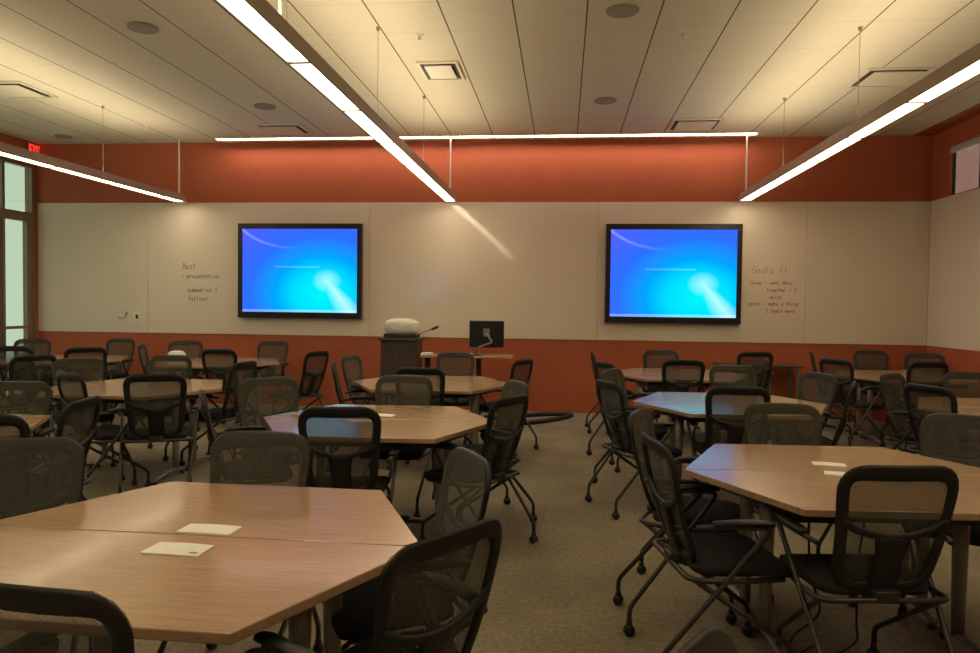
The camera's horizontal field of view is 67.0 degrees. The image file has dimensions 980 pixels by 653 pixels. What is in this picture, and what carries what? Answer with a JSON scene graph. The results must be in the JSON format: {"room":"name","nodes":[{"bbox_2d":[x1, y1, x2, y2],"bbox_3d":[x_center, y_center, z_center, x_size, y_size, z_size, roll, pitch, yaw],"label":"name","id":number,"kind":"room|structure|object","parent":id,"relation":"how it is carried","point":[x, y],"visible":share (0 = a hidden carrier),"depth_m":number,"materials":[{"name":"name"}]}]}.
{"room":"classroom","nodes":[
{"label":"classroom","id":0,"kind":"room"},
{"bbox_2d":[0,133,37,338],"bbox_3d":[-7.542,-0.585,3.495,0.160,3.777,15.100,1,2,6],"label":"wall","id":1,"kind":"structure","parent":0,"point":[10,140],"depth_m":10.94,"materials":[{"name":"orange paint"}]},
{"bbox_2d":[0,157,35,345],"bbox_3d":[-6.809,-0.638,10.654,0.090,3.460,0.650,1,2,6],"label":"window","id":2,"kind":"structure","parent":1,"relation":"in","point":[28,218],"depth_m":10.81,"materials":[{"name":"brown metal"}]},
{"bbox_2d":[25,135,932,420],"bbox_3d":[-0.455,-0.717,10.469,12.969,3.777,0.180,1,2,6],"label":"wall","id":3,"kind":"structure","parent":0,"point":[873,168],"depth_m":10.28,"materials":[{"name":"orange paint"}]},
{"bbox_2d":[38,203,147,332],"bbox_3d":[-5.854,-0.868,10.902,1.712,1.894,0.012,1,2,6],"label":"whiteboard","id":4,"kind":"object","parent":3,"relation":"attached to","point":[93,257],"visible":1,"depth_m":10.90,"materials":[{"name":"white plastic"}]},
{"bbox_2d":[148,202,369,335],"bbox_3d":[-3.353,-0.831,10.654,3.306,1.894,0.014,1,2,6],"label":"whiteboard","id":5,"kind":"object","parent":3,"relation":"attached to","point":[193,247],"visible":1,"depth_m":10.71,"materials":[{"name":"grey"}]},
{"bbox_2d":[238,223,362,318],"bbox_3d":[-2.705,-0.790,10.540,1.807,1.343,0.090,1,2,6],"label":"wall screen","id":6,"kind":"object","parent":5,"relation":"attached to","point":[286,270],"visible":1,"depth_m":10.51,"materials":[{"name":"black"}]},
{"bbox_2d":[369,202,597,339],"bbox_3d":[-0.114,-0.783,10.336,3.196,1.894,0.012,1,2,6],"label":"whiteboard","id":7,"kind":"object","parent":3,"relation":"attached to","point":[531,267],"visible":0.96,"depth_m":10.32,"materials":[{"name":"white plastic"}]},
{"bbox_2d":[596,202,807,342],"bbox_3d":[2.853,-0.739,10.042,2.761,1.894,0.014,1,2,6],"label":"whiteboard","id":8,"kind":"object","parent":3,"relation":"attached to","point":[774,244],"visible":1,"depth_m":9.97,"materials":[{"name":"beige"}]},
{"bbox_2d":[604,224,742,323],"bbox_3d":[2.475,-0.714,10.029,1.804,1.343,0.090,1,2,6],"label":"wall screen","id":9,"kind":"object","parent":8,"relation":"attached to","point":[655,273],"visible":1,"depth_m":10.00,"materials":[{"name":"black"}]},
{"bbox_2d":[804,201,929,344],"bbox_3d":[5.003,-0.708,9.831,1.552,1.894,0.012,1,2,6],"label":"whiteboard","id":10,"kind":"object","parent":3,"relation":"attached to","point":[867,263],"visible":1,"depth_m":9.82,"materials":[{"name":"white plastic"}]},
{"bbox_2d":[0,0,979,143],"bbox_3d":[-1.411,-2.442,2.832,12.516,0.120,15.500,1,2,6],"label":"ceiling","id":11,"kind":"structure","parent":0,"point":[527,66],"depth_m":7.04,"materials":[{"name":"tile"}]},
{"bbox_2d":[0,81,57,98],"bbox_3d":[-5.195,-2.570,8.079,0.600,0.035,0.600,1,2,6],"label":"ceiling vent","id":12,"kind":"object","parent":11,"relation":"in","point":[8,89],"visible":1,"depth_m":8.07,"materials":[{"name":"beige metal"}]},
{"bbox_2d":[0,106,186,201],"bbox_3d":[-4.987,-2.036,4.556,0.154,0.882,12.024,1,2,6],"label":"pendant light","id":13,"kind":"object","parent":11,"relation":"hanging from","point":[6,150],"visible":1,"depth_m":8.40,"materials":[{"name":"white metal"}]},
{"bbox_2d":[126,21,158,34],"bbox_3d":[-2.900,-2.492,6.185,0.250,0.022,0.250,1,2,6],"label":"ceiling speaker","id":14,"kind":"object","parent":11,"relation":"attached to","point":[135,26],"visible":1,"depth_m":6.15,"materials":[{"name":"brown"}]},
{"bbox_2d":[254,123,312,134],"bbox_3d":[-2.716,-2.594,9.768,0.600,0.035,0.550,1,2,6],"label":"ceiling vent","id":15,"kind":"object","parent":11,"relation":"in","point":[293,128],"visible":1,"depth_m":9.67,"materials":[{"name":"beige"}]},
{"bbox_2d":[214,0,455,201],"bbox_3d":[-1.127,-1.979,4.175,0.154,0.882,12.024,1,2,6],"label":"pendant light","id":16,"kind":"object","parent":11,"relation":"hanging from","point":[259,17],"visible":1,"depth_m":4.67,"materials":[{"name":"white metal"}]},
{"bbox_2d":[416,61,464,80],"bbox_3d":[-0.475,-2.489,7.237,0.400,0.035,0.550,1,2,6],"label":"ceiling vent","id":17,"kind":"object","parent":11,"relation":"in","point":[431,70],"visible":1,"depth_m":7.17,"materials":[{"name":"beige metal"}]},
{"bbox_2d":[215,132,757,140],"bbox_3d":[-0.177,-2.576,10.046,7.380,0.027,0.082,1,2,6],"label":"pendant light","id":18,"kind":"object","parent":11,"relation":"attached to","point":[711,133],"visible":0.92,"depth_m":10.01,"materials":[{"name":"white metal"}]},
{"bbox_2d":[606,3,638,17],"bbox_3d":[1.021,-2.431,5.708,0.250,0.022,0.250,1,2,6],"label":"ceiling speaker","id":19,"kind":"object","parent":11,"relation":"attached to","point":[623,10],"visible":1,"depth_m":5.67,"materials":[{"name":"brown"}]},
{"bbox_2d":[667,118,723,131],"bbox_3d":[2.560,-2.517,9.273,0.600,0.035,0.600,1,2,6],"label":"ceiling vent","id":20,"kind":"object","parent":11,"relation":"in","point":[687,124],"visible":1,"depth_m":9.17,"materials":[{"name":"beige metal"}]},
{"bbox_2d":[739,26,979,200],"bbox_3d":[2.779,-1.921,3.789,0.154,0.882,12.024,1,2,6],"label":"pendant light","id":21,"kind":"object","parent":11,"relation":"hanging from","point":[963,68],"visible":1,"depth_m":5.52,"materials":[{"name":"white metal"}]},
{"bbox_2d":[845,67,935,87],"bbox_3d":[3.920,-2.439,7.280,0.600,0.035,0.600,1,2,6],"label":"ceiling vent","id":22,"kind":"object","parent":11,"relation":"in","point":[883,77],"visible":1,"depth_m":7.20,"materials":[{"name":"beige metal"}]},
{"bbox_2d":[45,402,979,652],"bbox_3d":[-1.231,1.456,2.930,12.969,0.120,15.500,1,2,6],"label":"floor","id":23,"kind":"structure","parent":0,"point":[555,593],"depth_m":4.20,"materials":[{"name":"carpet"}]},
{"bbox_2d":[0,414,30,438],"bbox_3d":[-2.494,0.880,3.731,0.617,0.951,0.592,0,2,-16],"label":"mesh chair","id":24,"kind":"object","parent":23,"relation":"on","point":[11,426],"visible":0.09,"depth_m":3.54,"materials":[{"name":"black plastic"}]},
{"bbox_2d":[0,381,55,437],"bbox_3d":[-3.086,0.845,4.667,0.617,0.951,0.592,0,2,-9],"label":"mesh chair","id":25,"kind":"object","parent":23,"relation":"on","point":[16,397],"visible":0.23,"depth_m":4.88,"materials":[{"name":"black fabric"}]},
{"bbox_2d":[0,346,55,420],"bbox_3d":[-5.514,0.690,8.777,0.617,0.951,0.592,1,2,-4],"label":"mesh chair","id":26,"kind":"object","parent":23,"relation":"on","point":[7,353],"visible":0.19,"depth_m":8.54,"materials":[{"name":"fabric"}]},
{"bbox_2d":[8,354,56,413],"bbox_3d":[-4.635,0.744,7.356,0.592,0.951,0.617,2,2,36],"label":"mesh chair","id":27,"kind":"object","parent":23,"relation":"on","point":[24,367],"visible":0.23,"depth_m":7.21,"materials":[{"name":"black fabric"}]},
{"bbox_2d":[13,339,53,401],"bbox_3d":[-6.107,0.650,9.830,0.617,0.951,0.592,0,2,-24],"label":"mesh chair","id":28,"kind":"object","parent":23,"relation":"on","point":[39,346],"visible":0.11,"depth_m":10.04,"materials":[{"name":"fabric"}]},
{"bbox_2d":[0,437,85,519],"bbox_3d":[-1.739,0.921,2.680,0.617,0.951,0.592,0,2,-22],"label":"mesh chair","id":29,"kind":"object","parent":23,"relation":"on","point":[37,473],"visible":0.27,"depth_m":2.89,"materials":[{"name":"black fabric"}]},
{"bbox_2d":[55,395,100,500],"bbox_3d":[-2.506,0.868,4.124,0.592,0.951,0.617,1,2,-2],"label":"mesh chair","id":30,"kind":"object","parent":23,"relation":"on","point":[77,421],"visible":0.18,"depth_m":4.13,"materials":[{"name":"black fabric"}]},
{"bbox_2d":[47,358,116,466],"bbox_3d":[-3.686,0.775,6.690,0.617,0.951,0.592,-1,2,-36],"label":"mesh chair","id":31,"kind":"object","parent":23,"relation":"on","point":[90,369],"visible":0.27,"depth_m":6.84,"materials":[{"name":"black fabric"}]},
{"bbox_2d":[64,347,114,409],"bbox_3d":[-4.744,0.701,8.681,0.617,0.951,0.592,0,2,-29],"label":"mesh chair","id":32,"kind":"object","parent":23,"relation":"on","point":[100,353],"visible":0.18,"depth_m":8.48,"materials":[{"name":"black plastic"}]},
{"bbox_2d":[56,371,151,500],"bbox_3d":[-3.033,0.811,5.767,0.617,0.951,0.592,2,2,36],"label":"mesh chair","id":33,"kind":"object","parent":23,"relation":"on","point":[72,387],"visible":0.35,"depth_m":5.61,"materials":[{"name":"black plastic"}]},
{"bbox_2d":[105,338,134,408],"bbox_3d":[-5.231,0.649,10.204,0.617,0.951,0.592,1,2,8],"label":"mesh chair","id":34,"kind":"object","parent":23,"relation":"on","point":[114,346],"visible":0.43,"depth_m":10.37,"materials":[{"name":"black fabric"}]},
{"bbox_2d":[0,583,265,652],"bbox_3d":[-0.860,0.962,1.687,0.617,0.951,0.592,1,2,12],"label":"mesh chair","id":35,"kind":"object","parent":23,"relation":"on","point":[33,619],"visible":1,"depth_m":1.43,"materials":[{"name":"black plastic"}]},
{"bbox_2d":[52,385,221,484],"bbox_3d":[-3.121,0.903,6.186,1.516,0.740,0.657,1,2,6],"label":"table","id":36,"kind":"object","parent":23,"relation":"on","point":[108,394],"visible":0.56,"depth_m":6.23,"materials":[{"name":"brown wood"}]},
{"bbox_2d":[85,378,222,470],"bbox_3d":[-3.056,0.884,6.845,1.516,0.740,0.657,1,2,6],"label":"table","id":37,"kind":"object","parent":23,"relation":"on","point":[195,383],"visible":0.43,"depth_m":6.67,"materials":[{"name":"brown"}]},
{"bbox_2d":[115,374,201,492],"bbox_3d":[-2.574,0.817,5.749,0.617,0.951,0.592,0,2,-18],"label":"mesh chair","id":38,"kind":"object","parent":23,"relation":"on","point":[155,404],"visible":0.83,"depth_m":5.57,"materials":[{"name":"black fabric"}]},
{"bbox_2d":[122,355,197,460],"bbox_3d":[-3.197,0.767,7.151,0.617,0.951,0.592,1,2,4],"label":"mesh chair","id":39,"kind":"object","parent":23,"relation":"on","point":[181,365],"visible":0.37,"depth_m":7.36,"materials":[{"name":"black fabric"}]},
{"bbox_2d":[168,340,205,410],"bbox_3d":[-4.045,0.674,9.828,0.617,0.951,0.592,0,2,-22],"label":"mesh chair","id":40,"kind":"object","parent":23,"relation":"on","point":[192,349],"visible":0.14,"depth_m":10.03,"materials":[{"name":"fabric"}]},
{"bbox_2d":[0,526,402,649],"bbox_3d":[-1.007,1.055,2.080,1.516,0.740,0.657,1,2,7],"label":"table","id":41,"kind":"object","parent":23,"relation":"on","point":[238,589],"visible":0.68,"depth_m":2.06,"materials":[{"name":"brown wood"}]},
{"bbox_2d":[140,542,214,556],"bbox_3d":[-0.949,0.677,2.250,0.185,0.006,0.100,1,2,9],"label":"folded paper","id":42,"kind":"object","parent":41,"relation":"on","point":[160,548],"visible":1,"depth_m":2.24,"materials":[{"name":"white paper"}]},
{"bbox_2d":[0,481,417,652],"bbox_3d":[-0.930,1.035,2.738,1.516,0.740,0.657,1,2,7],"label":"table","id":43,"kind":"object","parent":23,"relation":"on","point":[311,514],"visible":0.56,"depth_m":2.62,"materials":[{"name":"brown wood"}]},
{"bbox_2d":[176,523,241,535],"bbox_3d":[-0.929,0.671,2.449,0.185,0.006,0.090,1,2,8],"label":"folded paper","id":44,"kind":"object","parent":43,"relation":"on","point":[208,529],"visible":1,"depth_m":2.44,"materials":[{"name":"white paper"}]},
{"bbox_2d":[179,360,256,465],"bbox_3d":[-2.470,0.786,6.814,0.592,0.951,0.617,1,2,14],"label":"mesh chair","id":45,"kind":"object","parent":23,"relation":"on","point":[239,371],"visible":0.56,"depth_m":6.66,"materials":[{"name":"black plastic"}]},
{"bbox_2d":[197,349,257,431],"bbox_3d":[-3.066,0.721,8.675,0.617,0.951,0.592,1,2,8],"label":"mesh chair","id":46,"kind":"object","parent":23,"relation":"on","point":[217,363],"visible":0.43,"depth_m":8.46,"materials":[{"name":"black fabric"}]},
{"bbox_2d":[198,389,265,446],"bbox_3d":[-1.527,0.865,4.591,0.592,0.951,0.617,0,2,-21],"label":"mesh chair","id":47,"kind":"object","parent":23,"relation":"on","point":[211,436],"visible":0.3,"depth_m":4.61,"materials":[{"name":"black fabric"}]},
{"bbox_2d":[157,431,323,652],"bbox_3d":[-0.985,0.924,2.885,0.617,0.951,0.592,1,2,6],"label":"mesh chair","id":48,"kind":"object","parent":23,"relation":"on","point":[271,458],"visible":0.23,"depth_m":3.09,"materials":[{"name":"black fabric"}]},
{"bbox_2d":[227,377,298,430],"bbox_3d":[-1.500,0.849,5.135,0.617,0.951,0.592,0,2,-26],"label":"mesh chair","id":49,"kind":"object","parent":23,"relation":"on","point":[258,398],"visible":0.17,"depth_m":5.30,"materials":[{"name":"black fabric"}]},
{"bbox_2d":[257,341,288,376],"bbox_3d":[-3.015,0.682,9.975,0.617,0.951,0.592,1,2,6],"label":"mesh chair","id":50,"kind":"object","parent":23,"relation":"on","point":[278,350],"visible":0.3,"depth_m":10.17,"materials":[{"name":"black fabric"}]},
{"bbox_2d":[273,350,328,409],"bbox_3d":[-2.147,0.741,8.378,0.592,0.951,0.617,1,2,24],"label":"mesh chair","id":51,"kind":"object","parent":23,"relation":"on","point":[315,363],"visible":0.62,"depth_m":8.27,"materials":[{"name":"black plastic"}]},
{"bbox_2d":[298,406,401,503],"bbox_3d":[-0.810,0.887,4.154,0.617,0.951,0.592,1,2,-2],"label":"mesh chair","id":52,"kind":"object","parent":23,"relation":"on","point":[344,442],"visible":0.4,"depth_m":3.94,"materials":[{"name":"black plastic"}]},
{"bbox_2d":[341,354,375,404],"bbox_3d":[-1.223,0.775,7.625,0.592,0.951,0.617,1,2,16],"label":"mesh chair","id":53,"kind":"object","parent":23,"relation":"on","point":[352,367],"visible":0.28,"depth_m":7.62,"materials":[{"name":"black fabric"}]},
{"bbox_2d":[330,361,389,469],"bbox_3d":[-1.195,0.801,6.781,0.592,0.951,0.617,0,2,-9],"label":"mesh chair","id":54,"kind":"object","parent":23,"relation":"on","point":[338,390],"visible":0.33,"depth_m":6.62,"materials":[{"name":"black plastic"}]},
{"bbox_2d":[264,417,486,511],"bbox_3d":[-0.748,0.983,4.506,1.516,0.740,0.657,1,2,3],"label":"table","id":55,"kind":"object","parent":23,"relation":"on","point":[404,433],"visible":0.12,"depth_m":4.48,"materials":[{"name":"brown wood"}]},
{"bbox_2d":[266,404,486,462],"bbox_3d":[-0.718,0.963,5.168,1.516,0.740,0.657,1,2,3],"label":"table","id":56,"kind":"object","parent":23,"relation":"on","point":[402,412],"visible":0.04,"depth_m":5.10,"materials":[{"name":"brown wood"}]},
{"bbox_2d":[253,517,501,652],"bbox_3d":[-0.287,0.960,1.981,0.592,0.951,0.617,2,2,40],"label":"mesh chair","id":57,"kind":"object","parent":23,"relation":"on","point":[432,595],"visible":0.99,"depth_m":1.81,"materials":[{"name":"black fabric"}]},
{"bbox_2d":[377,337,424,376],"bbox_3d":[-1.148,0.666,9.599,0.530,1.050,0.470,1,2,6],"label":"lectern","id":58,"kind":"object","parent":23,"relation":"on","point":[395,353],"visible":0.43,"depth_m":9.40,"materials":[{"name":"brown wood"}]},
{"bbox_2d":[384,318,419,337],"bbox_3d":[-1.136,0.016,9.562,0.456,0.252,0.292,1,2,6],"label":"wrapped bundle","id":59,"kind":"object","parent":58,"relation":"on","point":[398,327],"visible":1,"depth_m":9.44,"materials":[{"name":"white fabric"}]},
{"bbox_2d":[375,375,434,517],"bbox_3d":[-0.677,0.851,5.385,0.617,0.951,0.592,1,2,6],"label":"mesh chair","id":60,"kind":"object","parent":23,"relation":"on","point":[410,390],"visible":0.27,"depth_m":5.58,"materials":[{"name":"black fabric"}]},
{"bbox_2d":[322,447,491,650],"bbox_3d":[-0.298,0.940,2.642,0.592,0.951,0.617,0,2,-22],"label":"mesh chair","id":61,"kind":"object","parent":23,"relation":"on","point":[464,493],"visible":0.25,"depth_m":2.65,"materials":[{"name":"black fabric"}]},
{"bbox_2d":[388,367,458,477],"bbox_3d":[-0.582,0.816,6.551,0.617,0.951,0.592,1,2,6],"label":"mesh chair","id":62,"kind":"object","parent":23,"relation":"on","point":[437,377],"visible":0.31,"depth_m":6.31,"materials":[{"name":"black plastic"}]},
{"bbox_2d":[354,381,503,468],"bbox_3d":[-0.588,0.914,6.790,1.516,0.740,0.657,1,2,4],"label":"table","id":63,"kind":"object","parent":23,"relation":"on","point":[463,390],"visible":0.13,"depth_m":6.77,"materials":[{"name":"brown"}]},
{"bbox_2d":[356,376,505,442],"bbox_3d":[-0.546,0.895,7.451,1.516,0.740,0.657,1,2,4],"label":"table","id":64,"kind":"object","parent":23,"relation":"on","point":[448,379],"visible":0.07,"depth_m":7.29,"materials":[{"name":"brown"}]},
{"bbox_2d":[436,352,474,443],"bbox_3d":[-0.424,0.769,8.113,0.617,0.951,0.592,1,2,8],"label":"mesh chair","id":65,"kind":"object","parent":23,"relation":"on","point":[449,363],"visible":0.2,"depth_m":8.31,"materials":[{"name":"black fabric"}]},
{"bbox_2d":[420,353,514,414],"bbox_3d":[-0.285,0.783,9.451,1.160,0.845,0.500,1,2,6],"label":"desk","id":66,"kind":"object","parent":23,"relation":"on","point":[484,356],"visible":0.34,"depth_m":9.38,"materials":[{"name":"brown wood"}]},
{"bbox_2d":[469,320,503,355],"bbox_3d":[-0.043,0.148,9.358,0.440,0.445,0.140,1,2,6],"label":"monitor","id":67,"kind":"object","parent":66,"relation":"on","point":[488,334],"visible":0.99,"depth_m":9.34,"materials":[{"name":"black plastic"}]},
{"bbox_2d":[418,394,537,543],"bbox_3d":[-0.075,0.882,4.587,0.592,0.951,0.617,2,2,34],"label":"mesh chair","id":68,"kind":"object","parent":23,"relation":"on","point":[506,417],"visible":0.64,"depth_m":4.47,"materials":[{"name":"black fabric"}]},
{"bbox_2d":[449,379,536,521],"bbox_3d":[-0.034,0.864,5.206,0.592,0.951,0.617,0,2,-21],"label":"mesh chair","id":69,"kind":"object","parent":23,"relation":"on","point":[512,387],"visible":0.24,"depth_m":5.24,"materials":[{"name":"black plastic"}]},
{"bbox_2d":[468,358,538,455],"bbox_3d":[0.131,0.793,7.563,0.592,0.951,0.617,2,2,31],"label":"mesh chair","id":70,"kind":"object","parent":23,"relation":"on","point":[521,370],"visible":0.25,"depth_m":7.44,"materials":[{"name":"black fabric"}]},
{"bbox_2d":[484,412,572,424],"bbox_3d":[0.585,1.180,9.649,1.173,0.056,0.688,0,2,-33],"label":"cable","id":71,"kind":"object","parent":23,"relation":"on","point":[560,415],"visible":0.77,"depth_m":9.71,"materials":[{"name":"black plastic"}]},
{"bbox_2d":[586,361,660,464],"bbox_3d":[1.327,0.817,7.244,0.592,0.951,0.617,0,2,-19],"label":"mesh chair","id":72,"kind":"object","parent":23,"relation":"on","point":[599,366],"visible":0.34,"depth_m":7.14,"materials":[{"name":"fabric"}]},
{"bbox_2d":[592,368,667,482],"bbox_3d":[1.242,0.846,6.266,0.592,0.951,0.617,2,2,34],"label":"mesh chair","id":73,"kind":"object","parent":23,"relation":"on","point":[615,375],"visible":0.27,"depth_m":6.37,"materials":[{"name":"black fabric"}]},
{"bbox_2d":[585,379,682,519],"bbox_3d":[1.080,0.868,5.474,0.592,0.951,0.617,0,2,-16],"label":"mesh chair","id":74,"kind":"object","parent":23,"relation":"on","point":[610,395],"visible":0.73,"depth_m":5.37,"materials":[{"name":"black fabric"}]},
{"bbox_2d":[643,350,684,433],"bbox_3d":[2.087,0.773,8.940,0.617,0.951,0.592,1,2,6],"label":"mesh chair","id":75,"kind":"object","parent":23,"relation":"on","point":[651,358],"visible":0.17,"depth_m":9.15,"materials":[{"name":"black fabric"}]},
{"bbox_2d":[623,373,709,407],"bbox_3d":[2.087,0.909,7.982,1.516,0.740,0.657,1,2,5],"label":"table","id":76,"kind":"object","parent":23,"relation":"on","point":[642,379],"visible":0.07,"depth_m":7.92,"materials":[{"name":"brown"}]},
{"bbox_2d":[613,407,739,623],"bbox_3d":[0.993,0.919,3.792,0.592,0.951,0.617,2,2,26],"label":"mesh chair","id":77,"kind":"object","parent":23,"relation":"on","point":[641,420],"visible":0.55,"depth_m":3.70,"materials":[{"name":"black plastic"}]},
{"bbox_2d":[651,359,708,442],"bbox_3d":[2.009,0.806,7.852,0.617,0.951,0.592,1,2,6],"label":"mesh chair","id":78,"kind":"object","parent":23,"relation":"on","point":[685,372],"visible":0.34,"depth_m":7.63,"materials":[{"name":"black fabric"}]},
{"bbox_2d":[677,625,738,652],"bbox_3d":[0.502,0.998,1.036,0.592,0.951,0.617,2,2,34],"label":"mesh chair","id":79,"kind":"object","parent":23,"relation":"on","point":[711,639],"visible":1,"depth_m":1.25,"materials":[{"name":"black plastic"}]},
{"bbox_2d":[623,432,793,652],"bbox_3d":[0.924,0.939,3.132,0.592,0.951,0.617,1,2,-4],"label":"mesh chair","id":80,"kind":"object","parent":23,"relation":"on","point":[729,554],"visible":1,"depth_m":2.99,"materials":[{"name":"black fabric"}]},
{"bbox_2d":[634,392,821,446],"bbox_3d":[1.907,0.962,6.204,1.516,0.740,0.657,1,2,3],"label":"table","id":81,"kind":"object","parent":23,"relation":"on","point":[657,396],"visible":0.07,"depth_m":6.05,"materials":[{"name":"brown"}]},
{"bbox_2d":[633,401,826,494],"bbox_3d":[1.877,0.982,5.542,1.516,0.740,0.657,1,2,3],"label":"table","id":82,"kind":"object","parent":23,"relation":"on","point":[695,411],"visible":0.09,"depth_m":5.66,"materials":[{"name":"brown wood"}]},
{"bbox_2d":[685,386,775,522],"bbox_3d":[1.731,0.880,5.349,0.617,0.951,0.592,1,2,6],"label":"mesh chair","id":83,"kind":"object","parent":23,"relation":"on","point":[725,406],"visible":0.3,"depth_m":5.14,"materials":[{"name":"black plastic"}]},
{"bbox_2d":[705,365,756,441],"bbox_3d":[2.248,0.844,6.714,0.617,0.951,0.592,1,2,6],"label":"mesh chair","id":84,"kind":"object","parent":23,"relation":"on","point":[719,375],"visible":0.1,"depth_m":6.92,"materials":[{"name":"black fabric"}]},
{"bbox_2d":[737,351,774,394],"bbox_3d":[3.275,0.775,9.345,0.617,0.951,0.592,1,2,4],"label":"mesh chair","id":85,"kind":"object","parent":23,"relation":"on","point":[753,359],"visible":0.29,"depth_m":9.12,"materials":[{"name":"black plastic"}]},
{"bbox_2d":[713,362,802,398],"bbox_3d":[3.513,0.869,9.761,1.040,0.745,0.440,1,2,6],"label":"side table","id":86,"kind":"object","parent":23,"relation":"on","point":[775,365],"visible":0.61,"depth_m":9.64,"materials":[{"name":"brown wood"}]},
{"bbox_2d":[736,403,854,605],"bbox_3d":[1.645,0.920,4.001,0.617,0.951,0.592,1,2,4],"label":"mesh chair","id":87,"kind":"object","parent":23,"relation":"on","point":[763,423],"visible":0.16,"depth_m":4.21,"materials":[{"name":"black fabric"}]},
{"bbox_2d":[797,372,837,438],"bbox_3d":[2.535,0.864,6.163,0.592,0.951,0.617,0,2,-16],"label":"mesh chair","id":88,"kind":"object","parent":23,"relation":"on","point":[817,387],"visible":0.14,"depth_m":6.20,"materials":[{"name":"black fabric"}]},
{"bbox_2d":[684,469,979,652],"bbox_3d":[1.645,1.054,3.104,1.516,0.740,0.657,1,2,3],"label":"table","id":89,"kind":"object","parent":23,"relation":"on","point":[805,496],"visible":0.58,"depth_m":3.22,"materials":[{"name":"brown wood"}]},
{"bbox_2d":[685,444,979,629],"bbox_3d":[1.676,1.034,3.766,1.516,0.740,0.657,1,2,3],"label":"table","id":90,"kind":"object","parent":23,"relation":"on","point":[756,457],"visible":0.35,"depth_m":3.68,"materials":[{"name":"brown wood"}]},
{"bbox_2d":[822,381,855,445],"bbox_3d":[2.483,0.880,5.637,0.592,0.951,0.617,2,2,28],"label":"mesh chair","id":91,"kind":"object","parent":23,"relation":"on","point":[825,441],"visible":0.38,"depth_m":5.41,"materials":[{"name":"black plastic"}]},
{"bbox_2d":[819,358,885,446],"bbox_3d":[3.923,0.822,8.068,0.592,0.951,0.617,0,2,-24],"label":"mesh chair","id":92,"kind":"object","parent":23,"relation":"on","point":[843,370],"visible":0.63,"depth_m":7.91,"materials":[{"name":"black plastic"}]},
{"bbox_2d":[772,465,958,652],"bbox_3d":[1.443,0.953,2.867,0.617,0.951,0.592,1,2,-1],"label":"mesh chair","id":93,"kind":"object","parent":23,"relation":"on","point":[892,522],"visible":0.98,"depth_m":2.69,"materials":[{"name":"black fabric"}]},
{"bbox_2d":[847,350,888,427],"bbox_3d":[4.939,0.792,9.431,0.617,0.951,0.592,1,2,6],"label":"mesh chair","id":94,"kind":"object","parent":23,"relation":"on","point":[863,359],"visible":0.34,"depth_m":9.63,"materials":[{"name":"black fabric"}]},
{"bbox_2d":[845,370,906,437],"bbox_3d":[4.753,0.915,8.787,1.516,0.740,0.657,1,2,6],"label":"table","id":95,"kind":"object","parent":23,"relation":"on","point":[869,372],"visible":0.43,"depth_m":8.63,"materials":[{"name":"brown"}]},
{"bbox_2d":[854,374,905,446],"bbox_3d":[4.688,0.935,8.127,1.516,0.740,0.657,1,2,6],"label":"table","id":96,"kind":"object","parent":23,"relation":"on","point":[870,380],"visible":0.38,"depth_m":8.31,"materials":[{"name":"brown"}]},
{"bbox_2d":[879,372,917,451],"bbox_3d":[3.540,0.878,6.098,0.617,0.951,0.592,-1,2,-36],"label":"mesh chair","id":97,"kind":"object","parent":23,"relation":"on","point":[892,385],"visible":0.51,"depth_m":6.18,"materials":[{"name":"black fabric"}]},
{"bbox_2d":[879,362,948,452],"bbox_3d":[4.557,0.833,7.943,0.617,0.951,0.592,1,2,0],"label":"mesh chair","id":98,"kind":"object","parent":23,"relation":"on","point":[926,373],"visible":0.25,"depth_m":7.71,"materials":[{"name":"black fabric"}]},
{"bbox_2d":[904,353,945,370],"bbox_3d":[5.252,0.810,8.963,0.617,0.951,0.592,2,2,31],"label":"mesh chair","id":99,"kind":"object","parent":23,"relation":"on","point":[910,358],"visible":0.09,"depth_m":9.17,"materials":[{"name":"fabric"}]},
{"bbox_2d":[903,383,957,453],"bbox_3d":[3.389,0.896,5.445,0.592,0.951,0.617,0,2,-18],"label":"mesh chair","id":100,"kind":"object","parent":23,"relation":"on","point":[921,400],"visible":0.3,"depth_m":5.41,"materials":[{"name":"black plastic"}]},
{"bbox_2d":[897,413,979,618],"bbox_3d":[2.332,0.939,3.662,0.617,0.951,0.592,2,2,38],"label":"mesh chair","id":101,"kind":"object","parent":23,"relation":"on","point":[951,437],"visible":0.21,"depth_m":3.86,"materials":[{"name":"black fabric"}]},
{"bbox_2d":[942,372,979,397],"bbox_3d":[4.121,0.880,6.237,0.617,0.951,0.592,1,2,16],"label":"mesh chair","id":102,"kind":"object","parent":23,"relation":"on","point":[962,384],"visible":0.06,"depth_m":6.46,"materials":[{"name":"black fabric"}]},
{"bbox_2d":[927,114,979,372],"bbox_3d":[5.080,-0.399,2.249,0.070,3.777,15.100,1,2,6],"label":"wall","id":103,"kind":"structure","parent":0,"point":[958,360],"depth_m":9.26,"materials":[{"name":"orange paint"}]},
{"bbox_2d":[915,103,979,134],"bbox_3d":[5.041,-2.349,2.195,0.453,0.115,15.500,1,2,6],"label":"trim","id":104,"kind":"structure","parent":103,"relation":"attached to","point":[972,111],"depth_m":9.00,"materials":[{"name":"orange paint"}]},
{"bbox_2d":[927,188,979,350],"bbox_3d":[5.615,-0.646,8.062,0.012,1.894,3.380,1,2,6],"label":"whiteboard","id":105,"kind":"object","parent":103,"relation":"attached to","point":[953,316],"visible":1,"depth_m":9.08,"materials":[{"name":"white plastic"}]},
{"bbox_2d":[950,136,979,194],"bbox_3d":[5.571,-1.876,7.153,0.080,0.600,4.240,1,2,6],"label":"window","id":106,"kind":"structure","parent":103,"relation":"in","point":[974,141],"depth_m":9.05,"materials":[{"name":"black"}]},
{"bbox_2d":[955,143,979,193],"bbox_3d":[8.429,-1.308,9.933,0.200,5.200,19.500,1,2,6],"label":"window blind","id":107,"kind":"object","parent":106,"relation":"in","point":[967,159],"depth_m":13.48,"materials":[{"name":"fabric"}]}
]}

